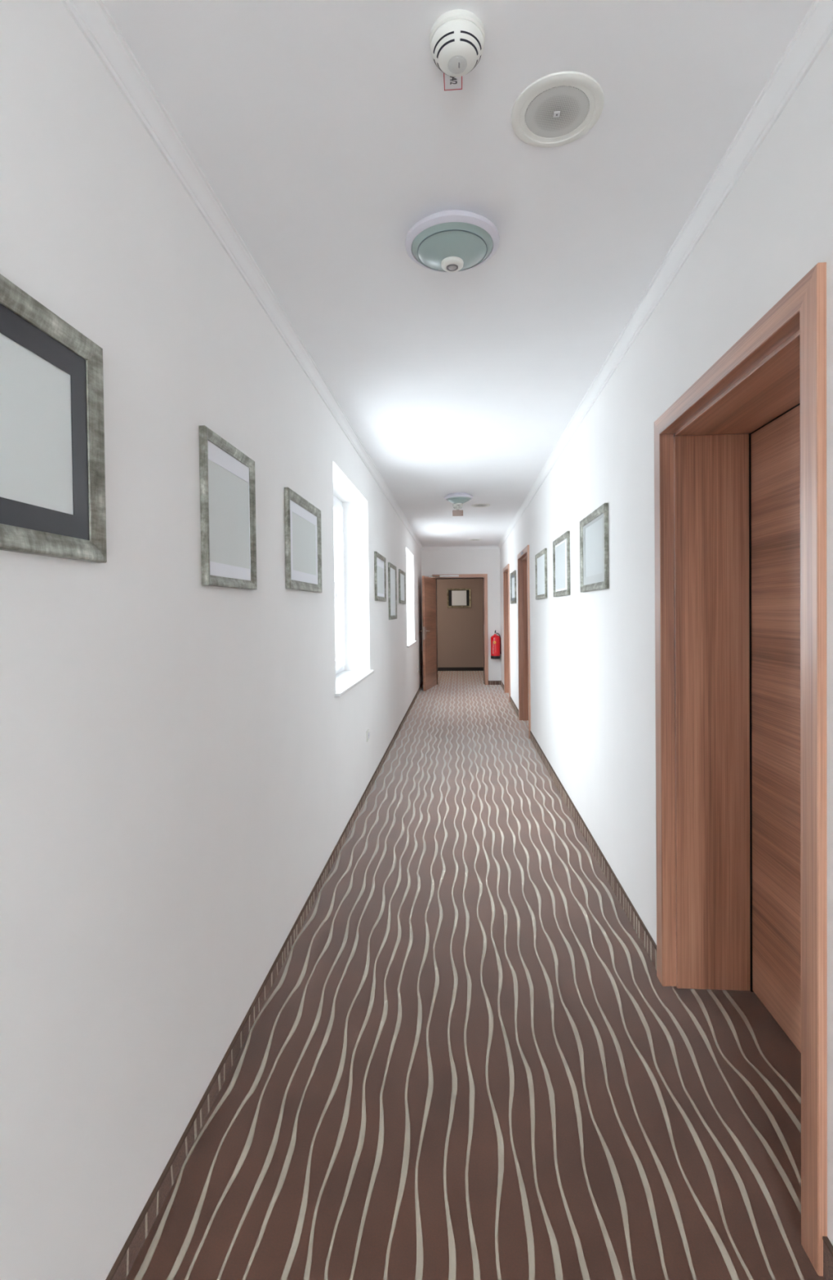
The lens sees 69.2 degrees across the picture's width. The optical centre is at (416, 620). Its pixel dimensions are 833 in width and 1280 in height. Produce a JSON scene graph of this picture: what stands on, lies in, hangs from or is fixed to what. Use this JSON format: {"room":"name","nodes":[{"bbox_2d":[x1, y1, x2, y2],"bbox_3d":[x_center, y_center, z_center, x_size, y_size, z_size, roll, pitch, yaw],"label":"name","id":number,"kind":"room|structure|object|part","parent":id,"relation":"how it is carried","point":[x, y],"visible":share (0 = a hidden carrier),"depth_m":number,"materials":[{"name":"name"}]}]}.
{"room":"hotel corridor","nodes":[
{"label":"hotel corridor","id":0,"kind":"room"},
{"bbox_2d":[0,0,422,1279],"bbox_3d":[-0.585,0.068,4.054,0.305,2.650,15.200,-1,1,4],"label":"wall","id":1,"kind":"structure","parent":0,"point":[182,766],"depth_m":1.38,"materials":[{"name":"white paint"}]},
{"bbox_2d":[0,274,106,562],"bbox_3d":[-0.653,-0.324,0.899,0.021,0.427,0.619,-1,1,4],"label":"framed picture","id":2,"kind":"object","parent":1,"relation":"attached to","point":[52,463],"visible":1,"depth_m":1.05,"materials":[{"name":"silver metal"}]},
{"bbox_2d":[0,333,73,515],"bbox_3d":[-0.658,-0.322,0.899,0.001,0.267,0.457,-1,1,4],"label":"print","id":3,"kind":"object","parent":2,"relation":"attached to","point":[37,385],"depth_m":1.03,"materials":[{"name":"white paper"}]},
{"bbox_3d":[-0.656,-0.518,0.896,0.021,0.040,0.619,-1,1,4],"label":"frame rail","id":4,"kind":"part","parent":2,"relation":"part of","materials":[{"name":"grey wood"}]},
{"bbox_3d":[-0.651,-0.131,0.902,0.021,0.040,0.619,-1,1,4],"label":"frame rail","id":5,"kind":"part","parent":2,"relation":"part of","materials":[{"name":"silver metal"}]},
{"bbox_3d":[-0.633,-0.329,1.188,0.021,0.427,0.040,-1,1,4],"label":"frame rail","id":6,"kind":"part","parent":2,"relation":"part of","materials":[{"name":"silver metal"}]},
{"bbox_2d":[199,425,257,590],"bbox_3d":[-0.581,-0.326,1.895,0.021,0.446,0.407,-1,1,4],"label":"framed picture","id":7,"kind":"object","parent":1,"relation":"attached to","point":[227,475],"visible":1,"depth_m":1.86,"materials":[{"name":"silver metal"}]},
{"bbox_3d":[-0.595,-0.323,1.707,0.021,0.446,0.030,-1,1,4],"label":"frame rail","id":8,"kind":"part","parent":7,"relation":"part of","materials":[{"name":"silver metal"}]},
{"bbox_2d":[208,458,249,568],"bbox_3d":[-0.586,-0.320,1.896,0.001,0.302,0.349,-1,1,4],"label":"print","id":9,"kind":"object","parent":7,"relation":"attached to","point":[228,488],"depth_m":1.88,"materials":[{"name":"white paper"}]},
{"bbox_3d":[-0.584,-0.534,1.892,0.021,0.030,0.407,-1,1,4],"label":"frame rail","id":10,"kind":"part","parent":7,"relation":"part of","materials":[{"name":"silver metal"}]},
{"bbox_3d":[-0.579,-0.118,1.899,0.021,0.030,0.407,-1,1,4],"label":"frame rail","id":11,"kind":"part","parent":7,"relation":"part of","materials":[{"name":"silver metal"}]},
{"bbox_3d":[-0.568,-0.329,2.083,0.021,0.446,0.030,-1,1,4],"label":"frame rail","id":12,"kind":"part","parent":7,"relation":"part of","materials":[{"name":"silver metal"}]},
{"bbox_2d":[61,0,422,550],"bbox_3d":[-0.436,-1.226,3.912,0.039,0.062,14.980,-1,1,4],"label":"trim","id":13,"kind":"structure","parent":1,"relation":"attached to","point":[92,17],"depth_m":1.61,"materials":[{"name":"white paint"}]},
{"bbox_2d":[106,681,422,1279],"bbox_3d":[-0.423,1.313,3.953,0.012,0.064,14.980,-1,1,4],"label":"baseboard","id":14,"kind":"structure","parent":1,"relation":"attached to","point":[126,1259],"depth_m":1.74,"materials":[{"name":"brown carpet"}]},
{"bbox_2d":[284,487,321,592],"bbox_3d":[-0.516,-0.348,2.799,0.021,0.421,0.580,-1,1,4],"label":"framed picture","id":15,"kind":"object","parent":1,"relation":"attached to","point":[303,540],"visible":1,"depth_m":2.75,"materials":[{"name":"silver metal"}]},
{"bbox_3d":[-0.535,-0.343,2.530,0.021,0.421,0.040,-1,1,4],"label":"frame rail","id":16,"kind":"part","parent":15,"relation":"part of","materials":[{"name":"silver metal"}]},
{"bbox_2d":[292,511,315,575],"bbox_3d":[-0.520,-0.347,2.807,0.001,0.259,0.433,-1,1,4],"label":"print","id":17,"kind":"object","parent":15,"relation":"attached to","point":[304,527],"depth_m":2.79,"materials":[{"name":"white paper"}]},
{"bbox_3d":[-0.514,-0.157,2.802,0.021,0.040,0.580,-1,1,4],"label":"frame rail","id":18,"kind":"part","parent":15,"relation":"part of","materials":[{"name":"silver metal"}]},
{"bbox_3d":[-0.518,-0.538,2.796,0.021,0.040,0.580,-1,1,4],"label":"frame rail","id":19,"kind":"part","parent":15,"relation":"part of","materials":[{"name":"silver metal"}]},
{"bbox_3d":[-0.496,-0.352,3.068,0.021,0.421,0.040,-1,1,4],"label":"frame rail","id":20,"kind":"part","parent":15,"relation":"part of","materials":[{"name":"silver metal"}]},
{"bbox_2d":[333,494,374,697],"bbox_3d":[-0.546,-0.252,4.167,0.302,1.365,1.390,-1,1,4],"label":"window","id":21,"kind":"structure","parent":1,"relation":"in","point":[345,680],"depth_m":4.72,"materials":[{"name":"white plastic"}]},
{"bbox_3d":[-0.582,-0.224,4.206,0.060,0.150,0.028,-1,1,4],"label":"handle","id":22,"kind":"part","parent":21,"relation":"part of","materials":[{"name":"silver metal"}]},
{"bbox_3d":[-0.665,-0.261,4.175,0.065,1.345,1.320,-1,1,4],"label":"frame","id":23,"kind":"part","parent":21,"relation":"part of","materials":[{"name":"white plastic"}]},
{"bbox_3d":[-0.624,-0.266,4.482,0.062,1.255,0.611,-1,1,4],"label":"sash","id":24,"kind":"part","parent":21,"relation":"part of","materials":[{"name":"white plastic"}]},
{"bbox_3d":[-0.514,0.420,4.176,0.252,0.020,1.390,-1,1,4],"label":"sill","id":25,"kind":"part","parent":21,"relation":"part of","materials":[{"name":"white paint"}]},
{"bbox_2d":[366,728,368,742],"bbox_3d":[-0.374,0.886,4.654,0.012,0.080,0.080,-1,1,4],"label":"wall socket","id":26,"kind":"object","parent":1,"relation":"attached to","point":[367,731],"visible":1,"depth_m":4.62,"materials":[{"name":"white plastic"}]},
{"bbox_2d":[373,551,386,601],"bbox_3d":[-0.324,-0.384,5.452,0.021,0.418,0.640,-1,1,4],"label":"framed picture","id":27,"kind":"object","parent":1,"relation":"attached to","point":[380,565],"visible":1,"depth_m":5.44,"materials":[{"name":"silver metal"}]},
{"bbox_3d":[-0.345,-0.379,5.153,0.021,0.418,0.040,-1,1,4],"label":"frame rail","id":28,"kind":"part","parent":27,"relation":"part of","materials":[{"name":"grey wood"}]},
{"bbox_2d":[376,564,383,594],"bbox_3d":[-0.328,-0.364,5.453,0.001,0.246,0.468,-1,1,4],"label":"print","id":29,"kind":"object","parent":27,"relation":"on","point":[380,567],"depth_m":5.46,"materials":[{"name":"white paper"}]},
{"bbox_3d":[-0.326,-0.573,5.449,0.021,0.040,0.640,-1,1,4],"label":"frame rail","id":30,"kind":"part","parent":27,"relation":"part of","materials":[{"name":"grey wood"}]},
{"bbox_3d":[-0.322,-0.195,5.455,0.021,0.040,0.640,-1,1,4],"label":"frame rail","id":31,"kind":"part","parent":27,"relation":"part of","materials":[{"name":"silver metal"}]},
{"bbox_3d":[-0.302,-0.389,5.751,0.021,0.418,0.040,-1,1,4],"label":"frame rail","id":32,"kind":"part","parent":27,"relation":"part of","materials":[{"name":"silver metal"}]},
{"bbox_2d":[387,562,396,619],"bbox_3d":[-0.252,-0.303,6.426,0.021,0.581,0.630,-1,1,4],"label":"framed picture","id":33,"kind":"object","parent":1,"relation":"attached to","point":[392,569],"visible":1,"depth_m":6.40,"materials":[{"name":"white paper"}]},
{"bbox_3d":[-0.273,-0.299,6.132,0.021,0.581,0.040,-1,1,4],"label":"frame rail","id":34,"kind":"part","parent":33,"relation":"part of","materials":[{"name":"grey wood"}]},
{"bbox_2d":[390,567,395,615],"bbox_3d":[-0.255,-0.303,6.426,0.001,0.507,0.556,-1,1,4],"label":"print","id":35,"kind":"object","parent":33,"relation":"on","point":[392,569],"depth_m":6.44,"materials":[{"name":"white paper"}]},
{"bbox_3d":[-0.255,-0.574,6.422,0.021,0.040,0.630,-1,1,4],"label":"frame rail","id":36,"kind":"part","parent":33,"relation":"part of","materials":[{"name":"grey wood"}]},
{"bbox_3d":[-0.249,-0.033,6.430,0.021,0.040,0.630,-1,1,4],"label":"frame rail","id":37,"kind":"part","parent":33,"relation":"part of","materials":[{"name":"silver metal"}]},
{"bbox_3d":[-0.231,-0.308,6.720,0.021,0.581,0.040,-1,1,4],"label":"frame rail","id":38,"kind":"part","parent":33,"relation":"part of","materials":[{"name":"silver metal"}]},
{"bbox_2d":[398,568,405,604],"bbox_3d":[-0.176,-0.412,7.497,0.021,0.407,0.700,-1,1,4],"label":"framed picture","id":39,"kind":"object","parent":1,"relation":"attached to","point":[402,575],"visible":1,"depth_m":7.49,"materials":[{"name":"silver metal"}]},
{"bbox_3d":[-0.199,-0.407,7.167,0.021,0.407,0.040,-1,1,4],"label":"frame rail","id":40,"kind":"part","parent":39,"relation":"part of","materials":[{"name":"silver metal"}]},
{"bbox_2d":[400,573,404,600],"bbox_3d":[-0.178,-0.412,7.497,0.001,0.333,0.626,-1,1,4],"label":"print","id":41,"kind":"object","parent":39,"relation":"on","point":[402,575],"depth_m":7.50,"materials":[{"name":"white paper"}]},
{"bbox_3d":[-0.152,-0.418,7.826,0.021,0.407,0.040,-1,1,4],"label":"frame rail","id":42,"kind":"part","parent":39,"relation":"part of","materials":[{"name":"grey wood"}]},
{"bbox_2d":[406,640,416,647],"bbox_3d":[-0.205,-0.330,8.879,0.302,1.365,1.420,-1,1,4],"label":"windowsill","id":43,"kind":"structure","parent":1,"relation":"in","point":[409,643],"depth_m":8.93,"materials":[{"name":"white plastic"}]},
{"bbox_2d":[102,0,813,546],"bbox_3d":[0.358,-1.360,5.126,4.400,0.150,18.120,-1,1,4],"label":"ceiling","id":44,"kind":"structure","parent":0,"point":[324,131],"depth_m":1.67,"materials":[{"name":"white paint"}]},
{"bbox_2d":[404,209,499,272],"bbox_3d":[0.114,-1.177,1.926,0.300,0.110,0.300,-1,1,4],"label":"ceiling light","id":45,"kind":"object","parent":44,"relation":"attached to","point":[448,241],"visible":1,"depth_m":1.86,"materials":[{"name":"white paint"}]},
{"bbox_3d":[0.114,-1.170,1.926,0.258,0.064,0.258,-1,1,4],"label":"lamp shade","id":46,"kind":"part","parent":45,"relation":"part of","materials":[{"name":"green glass"}]},
{"bbox_2d":[443,72,462,90],"bbox_3d":[0.082,-1.222,1.353,0.042,0.001,0.075,-1,1,4],"label":"sticker","id":47,"kind":"object","parent":44,"relation":"attached to","point":[451,83],"visible":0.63,"depth_m":1.37,"materials":[{"name":"white paper"}]},
{"bbox_2d":[429,8,484,76],"bbox_3d":[0.085,-1.187,1.261,0.115,0.068,0.115,-1,1,4],"label":"smoke detector","id":48,"kind":"object","parent":44,"relation":"attached to","point":[457,37],"visible":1,"depth_m":1.23,"materials":[{"name":"white plastic"}]},
{"bbox_2d":[452,503,462,515],"bbox_3d":[0.467,-1.246,6.814,0.118,0.134,0.115,-1,1,4],"label":"smoke detector","id":49,"kind":"object","parent":44,"relation":"attached to","point":[455,513],"visible":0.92,"depth_m":6.80,"materials":[{"name":"white plastic"}]},
{"bbox_2d":[444,493,472,505],"bbox_3d":[0.437,-1.248,6.265,0.300,0.110,0.300,-1,1,4],"label":"ceiling light","id":50,"kind":"object","parent":44,"relation":"attached to","point":[458,499],"visible":1,"depth_m":6.18,"materials":[{"name":"white glass"}]},
{"bbox_3d":[0.437,-1.242,6.265,0.258,0.064,0.258,-1,1,4],"label":"lamp shade","id":51,"kind":"part","parent":50,"relation":"part of","materials":[{"name":"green glass"}]},
{"bbox_2d":[471,503,489,506],"bbox_3d":[0.733,-1.313,6.894,0.218,0.008,0.218,-1,1,4],"label":"ceiling speaker","id":52,"kind":"object","parent":44,"relation":"attached to","point":[474,504],"visible":1,"depth_m":6.88,"materials":[{"name":"white plastic"}]},
{"bbox_2d":[473,504,486,506],"bbox_3d":[0.733,-1.313,6.894,0.151,0.002,0.151,-1,1,4],"label":"grille","id":53,"kind":"object","parent":52,"relation":"attached to","point":[474,505],"depth_m":6.90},
{"bbox_2d":[511,71,604,147],"bbox_3d":[0.338,-1.223,1.455,0.218,0.008,0.218,-1,1,4],"label":"ceiling speaker","id":54,"kind":"object","parent":44,"relation":"attached to","point":[557,109],"visible":1,"depth_m":1.44,"materials":[{"name":"white plastic"}]},
{"bbox_2d":[524,85,589,137],"bbox_3d":[0.338,-1.223,1.455,0.151,0.002,0.151,-1,1,4],"label":"grille","id":55,"kind":"object","parent":54,"relation":"attached to","point":[550,111],"depth_m":1.45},
{"bbox_2d":[436,578,483,667],"bbox_3d":[1.019,-0.107,14.058,4.400,2.650,0.150,-1,1,4],"label":"wall","id":56,"kind":"structure","parent":0,"point":[460,630],"depth_m":13.99,"materials":[{"name":"brown paint"}]},
{"bbox_2d":[446,588,471,607],"bbox_3d":[0.983,-0.520,13.967,0.550,0.440,0.021,-1,1,4],"label":"framed picture","id":57,"kind":"object","parent":56,"relation":"attached to","point":[455,597],"visible":1,"depth_m":13.97,"materials":[{"name":"beige paper"}]},
{"bbox_3d":[0.728,-0.517,13.986,0.038,0.440,0.021,-1,1,4],"label":"frame rail","id":58,"kind":"part","parent":57,"relation":"part of","materials":[{"name":"brown wood"}]},
{"bbox_2d":[451,590,466,605],"bbox_3d":[0.986,-0.520,13.972,0.347,0.352,0.001,-1,1,4],"label":"print","id":59,"kind":"object","parent":57,"relation":"on","point":[458,597],"depth_m":13.97,"materials":[{"name":"white paper"}]},
{"bbox_3d":[0.986,-0.319,13.970,0.550,0.038,0.021,-1,1,4],"label":"frame rail","id":60,"kind":"part","parent":57,"relation":"part of","materials":[{"name":"brown wood"}]},
{"bbox_3d":[0.981,-0.721,13.964,0.550,0.038,0.021,-1,1,4],"label":"frame rail","id":61,"kind":"part","parent":57,"relation":"part of","materials":[{"name":"brown wood"}]},
{"bbox_3d":[1.239,-0.522,13.949,0.038,0.440,0.021,-1,1,4],"label":"frame rail","id":62,"kind":"part","parent":57,"relation":"part of","materials":[{"name":"brown wood"}]},
{"bbox_2d":[437,666,483,671],"bbox_3d":[1.028,1.128,13.997,4.200,0.082,0.016,-1,1,4],"label":"baseboard","id":63,"kind":"structure","parent":56,"relation":"attached to","point":[459,668],"depth_m":13.99,"materials":[{"name":"black"}]},
{"bbox_2d":[421,549,501,680],"bbox_3d":[0.844,-0.065,11.460,1.475,2.650,0.220,-1,1,4],"label":"wall","id":64,"kind":"structure","parent":0,"point":[466,561],"depth_m":11.32,"materials":[{"name":"white paint"}]},
{"bbox_2d":[420,573,488,691],"bbox_3d":[0.546,0.177,11.240,1.592,2.080,0.808,-1,1,-35],"label":"door","id":65,"kind":"structure","parent":64,"relation":"in","point":[429,632],"depth_m":11.12,"materials":[{"name":"brown wood"}]},
{"bbox_3d":[0.126,0.219,10.475,0.022,0.230,0.003,0,1,14],"label":"lock plate","id":66,"kind":"part","parent":65,"relation":"part of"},
{"bbox_3d":[0.339,0.177,11.382,0.065,2.080,0.016,-1,1,4],"label":"casing","id":67,"kind":"part","parent":65,"relation":"part of","materials":[{"name":"brown wood"}]},
{"bbox_3d":[0.614,-0.836,11.325,0.360,0.028,0.024,-1,1,4],"label":"closer rail","id":68,"kind":"part","parent":65,"relation":"part of","materials":[{"name":"silver metal"}]},
{"bbox_3d":[0.810,-0.835,11.331,1.032,0.065,0.016,-1,1,4],"label":"head casing","id":69,"kind":"part","parent":65,"relation":"part of","materials":[{"name":"brown wood"}]},
{"bbox_3d":[1.304,0.168,11.312,0.065,2.080,0.016,-1,1,4],"label":"casing","id":70,"kind":"part","parent":65,"relation":"part of","materials":[{"name":"brown wood"}]},
{"bbox_2d":[421,545,499,550],"bbox_3d":[0.819,-1.356,11.310,1.475,0.062,0.039,-1,1,4],"label":"trim","id":71,"kind":"structure","parent":64,"relation":"attached to","point":[494,547],"depth_m":11.31,"materials":[{"name":"white paint"}]},
{"bbox_2d":[422,680,500,684],"bbox_3d":[0.850,1.175,11.366,1.475,0.077,0.012,-1,1,4],"label":"baseboard","id":72,"kind":"structure","parent":64,"relation":"attached to","point":[490,682],"depth_m":11.32,"materials":[{"name":"brown wood"}]},
{"bbox_2d":[490,630,501,658],"bbox_3d":[1.465,0.444,11.214,0.178,0.526,0.178,-1,1,-41],"label":"fire extinguisher","id":73,"kind":"object","parent":64,"relation":"attached to","point":[495,651],"visible":1,"depth_m":11.14,"materials":[{"name":"red metal"}]},
{"bbox_2d":[125,671,824,1279],"bbox_3d":[0.393,1.339,5.218,4.200,0.050,17.620,-1,1,4],"label":"floor","id":74,"kind":"structure","parent":0,"point":[466,1059],"depth_m":1.79,"materials":[{"name":"brown carpet"}]},
{"bbox_2d":[499,33,832,1245],"bbox_3d":[1.243,0.049,3.922,0.410,2.650,15.200,-1,1,4],"label":"wall","id":75,"kind":"structure","parent":0,"point":[592,653],"depth_m":2.53,"materials":[{"name":"white paint"}]},
{"bbox_2d":[502,564,510,702],"bbox_3d":[1.639,0.179,9.701,0.398,2.100,1.090,-1,1,4],"label":"door","id":76,"kind":"structure","parent":75,"relation":"in","point":[506,569],"depth_m":10.18,"materials":[{"name":"brown wood"}]},
{"bbox_3d":[1.487,0.172,10.226,0.018,2.100,0.065,-1,1,4],"label":"casing","id":77,"kind":"part","parent":76,"relation":"part of","materials":[{"name":"brown wood"}]},
{"bbox_3d":[1.438,-0.837,9.699,0.018,0.065,1.090,-1,1,4],"label":"head casing","id":78,"kind":"part","parent":76,"relation":"part of","materials":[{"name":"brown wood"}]},
{"bbox_3d":[1.413,0.189,9.204,0.018,2.100,0.065,-1,1,4],"label":"casing","id":79,"kind":"part","parent":76,"relation":"part of","materials":[{"name":"brown wood"}]},
{"bbox_2d":[510,569,515,604],"bbox_3d":[1.346,-0.457,8.413,0.021,0.442,0.710,-1,1,4],"label":"framed picture","id":80,"kind":"object","parent":75,"relation":"attached to","point":[513,575],"visible":1,"depth_m":8.43,"materials":[{"name":"silver metal"}]},
{"bbox_3d":[1.371,-0.462,8.747,0.021,0.442,0.040,-1,1,4],"label":"frame rail","id":81,"kind":"part","parent":80,"relation":"part of","materials":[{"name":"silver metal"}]},
{"bbox_2d":[511,577,514,598],"bbox_3d":[1.352,-0.457,8.433,0.001,0.290,0.478,-1,1,4],"label":"print","id":82,"kind":"object","parent":80,"relation":"attached to","point":[513,578],"depth_m":8.44,"materials":[{"name":"grey paper"}]},
{"bbox_3d":[1.322,-0.451,8.079,0.021,0.442,0.040,-1,1,4],"label":"frame rail","id":83,"kind":"part","parent":80,"relation":"part of","materials":[{"name":"grey wood"}]},
{"bbox_2d":[517,545,530,738],"bbox_3d":[1.449,0.222,7.104,0.402,2.100,1.160,-1,1,4],"label":"door","id":84,"kind":"structure","parent":75,"relation":"in","point":[523,597],"depth_m":7.62,"materials":[{"name":"brown wood"}]},
{"bbox_3d":[1.301,0.215,7.663,0.018,2.100,0.065,-1,1,4],"label":"casing","id":85,"kind":"part","parent":84,"relation":"part of","materials":[{"name":"brown wood"}]},
{"bbox_3d":[1.250,-0.793,7.101,0.018,0.065,1.160,-1,1,4],"label":"head casing","id":86,"kind":"part","parent":84,"relation":"part of","materials":[{"name":"brown wood"}]},
{"bbox_3d":[1.222,0.233,6.571,0.018,2.100,0.065,-1,1,4],"label":"casing","id":87,"kind":"part","parent":84,"relation":"part of","materials":[{"name":"brown wood"}]},
{"bbox_2d":[534,547,546,599],"bbox_3d":[1.137,-0.412,5.521,0.021,0.431,0.650,-1,1,4],"label":"framed picture","id":88,"kind":"object","parent":75,"relation":"attached to","point":[540,558],"visible":1,"depth_m":5.47,"materials":[{"name":"white paper"}]},
{"bbox_3d":[1.159,-0.417,5.825,0.021,0.431,0.040,-1,1,4],"label":"frame rail","id":89,"kind":"part","parent":88,"relation":"part of","materials":[{"name":"silver metal"}]},
{"bbox_3d":[1.135,-0.608,5.518,0.021,0.040,0.650,-1,1,4],"label":"frame rail","id":90,"kind":"part","parent":88,"relation":"part of","materials":[{"name":"silver metal"}]},
{"bbox_3d":[1.139,-0.217,5.524,0.021,0.040,0.650,-1,1,4],"label":"frame rail","id":91,"kind":"part","parent":88,"relation":"part of","materials":[{"name":"silver metal"}]},
{"bbox_2d":[537,554,544,595],"bbox_3d":[1.139,-0.412,5.521,0.001,0.357,0.576,-1,1,4],"label":"print","id":92,"kind":"object","parent":88,"relation":"on","point":[540,557],"depth_m":5.52,"materials":[{"name":"white paper"}]},
{"bbox_3d":[1.115,-0.407,5.217,0.021,0.431,0.040,-1,1,4],"label":"frame rail","id":93,"kind":"part","parent":88,"relation":"part of","materials":[{"name":"grey wood"}]},
{"bbox_2d":[552,530,569,596],"bbox_3d":[1.057,-0.397,4.419,0.021,0.436,0.620,-1,1,4],"label":"framed picture","id":94,"kind":"object","parent":75,"relation":"attached to","point":[561,545],"visible":1,"depth_m":4.39,"materials":[{"name":"white paper"}]},
{"bbox_3d":[1.078,-0.401,4.708,0.021,0.436,0.040,-1,1,4],"label":"frame rail","id":95,"kind":"part","parent":94,"relation":"part of","materials":[{"name":"grey wood"}]},
{"bbox_3d":[1.055,-0.595,4.416,0.021,0.040,0.620,-1,1,4],"label":"frame rail","id":96,"kind":"part","parent":94,"relation":"part of","materials":[{"name":"silver metal"}]},
{"bbox_2d":[555,541,564,589],"bbox_3d":[1.065,-0.397,4.463,0.001,0.336,0.436,-1,1,4],"label":"print","id":97,"kind":"object","parent":94,"relation":"on","point":[559,545],"depth_m":4.47,"materials":[{"name":"grey paper"}]},
{"bbox_3d":[1.059,-0.199,4.422,0.021,0.040,0.620,-1,1,4],"label":"frame rail","id":98,"kind":"part","parent":94,"relation":"part of","materials":[{"name":"grey wood"}]},
{"bbox_3d":[1.036,-0.392,4.130,0.021,0.436,0.040,-1,1,4],"label":"frame rail","id":99,"kind":"part","parent":94,"relation":"part of","materials":[{"name":"grey wood"}]},
{"bbox_2d":[579,502,608,592],"bbox_3d":[0.980,-0.382,3.357,0.021,0.432,0.630,-1,1,4],"label":"framed picture","id":100,"kind":"object","parent":75,"relation":"attached to","point":[593,528],"visible":1,"depth_m":3.31,"materials":[{"name":"silver metal"}]},
{"bbox_3d":[1.002,-0.387,3.651,0.021,0.432,0.040,-1,1,4],"label":"frame rail","id":101,"kind":"part","parent":100,"relation":"part of","materials":[{"name":"grey wood"}]},
{"bbox_3d":[0.978,-0.578,3.354,0.021,0.040,0.630,-1,1,4],"label":"frame rail","id":102,"kind":"part","parent":100,"relation":"part of","materials":[{"name":"silver metal"}]},
{"bbox_3d":[0.983,-0.186,3.360,0.021,0.040,0.630,-1,1,4],"label":"frame rail","id":103,"kind":"part","parent":100,"relation":"part of","materials":[{"name":"grey wood"}]},
{"bbox_2d":[584,517,602,577],"bbox_3d":[0.985,-0.396,3.357,0.001,0.297,0.448,-1,1,4],"label":"print","id":104,"kind":"object","parent":100,"relation":"attached to","point":[593,527],"depth_m":3.34,"materials":[{"name":"grey paper"}]},
{"bbox_3d":[0.959,-0.377,3.063,0.021,0.432,0.040,-1,1,4],"label":"frame rail","id":105,"kind":"part","parent":100,"relation":"part of","materials":[{"name":"silver metal"}]},
{"bbox_2d":[497,0,832,548],"bbox_3d":[0.996,-1.240,3.808,0.039,0.062,14.980,-1,1,4],"label":"trim","id":106,"kind":"structure","parent":75,"relation":"attached to","point":[815,29],"depth_m":1.66,"materials":[{"name":"white paint"}]},
{"bbox_2d":[500,680,832,1279],"bbox_3d":[1.041,1.286,3.847,0.012,0.087,14.980,-1,1,4],"label":"baseboard","id":107,"kind":"structure","parent":75,"relation":"attached to","point":[648,944],"depth_m":2.94,"materials":[{"name":"brown carpet"}]},
{"bbox_2d":[653,262,826,1275],"bbox_3d":[1.064,0.310,1.751,0.398,2.100,1.041,-1,1,4],"label":"door","id":108,"kind":"structure","parent":75,"relation":"in","point":[740,520],"depth_m":2.09,"materials":[{"name":"brown wood"}]},
{"bbox_3d":[0.909,0.304,2.251,0.018,2.100,0.065,-1,1,4],"label":"casing","id":109,"kind":"part","parent":108,"relation":"part of","materials":[{"name":"brown wood"}]},
{"bbox_3d":[0.863,-0.705,1.748,0.018,0.065,1.041,-1,1,4],"label":"head casing","id":110,"kind":"part","parent":108,"relation":"part of","materials":[{"name":"brown wood"}]},
{"bbox_3d":[0.839,0.320,1.278,0.018,2.100,0.065,-1,1,4],"label":"casing","id":111,"kind":"part","parent":108,"relation":"part of","materials":[{"name":"brown wood"}]}
]}

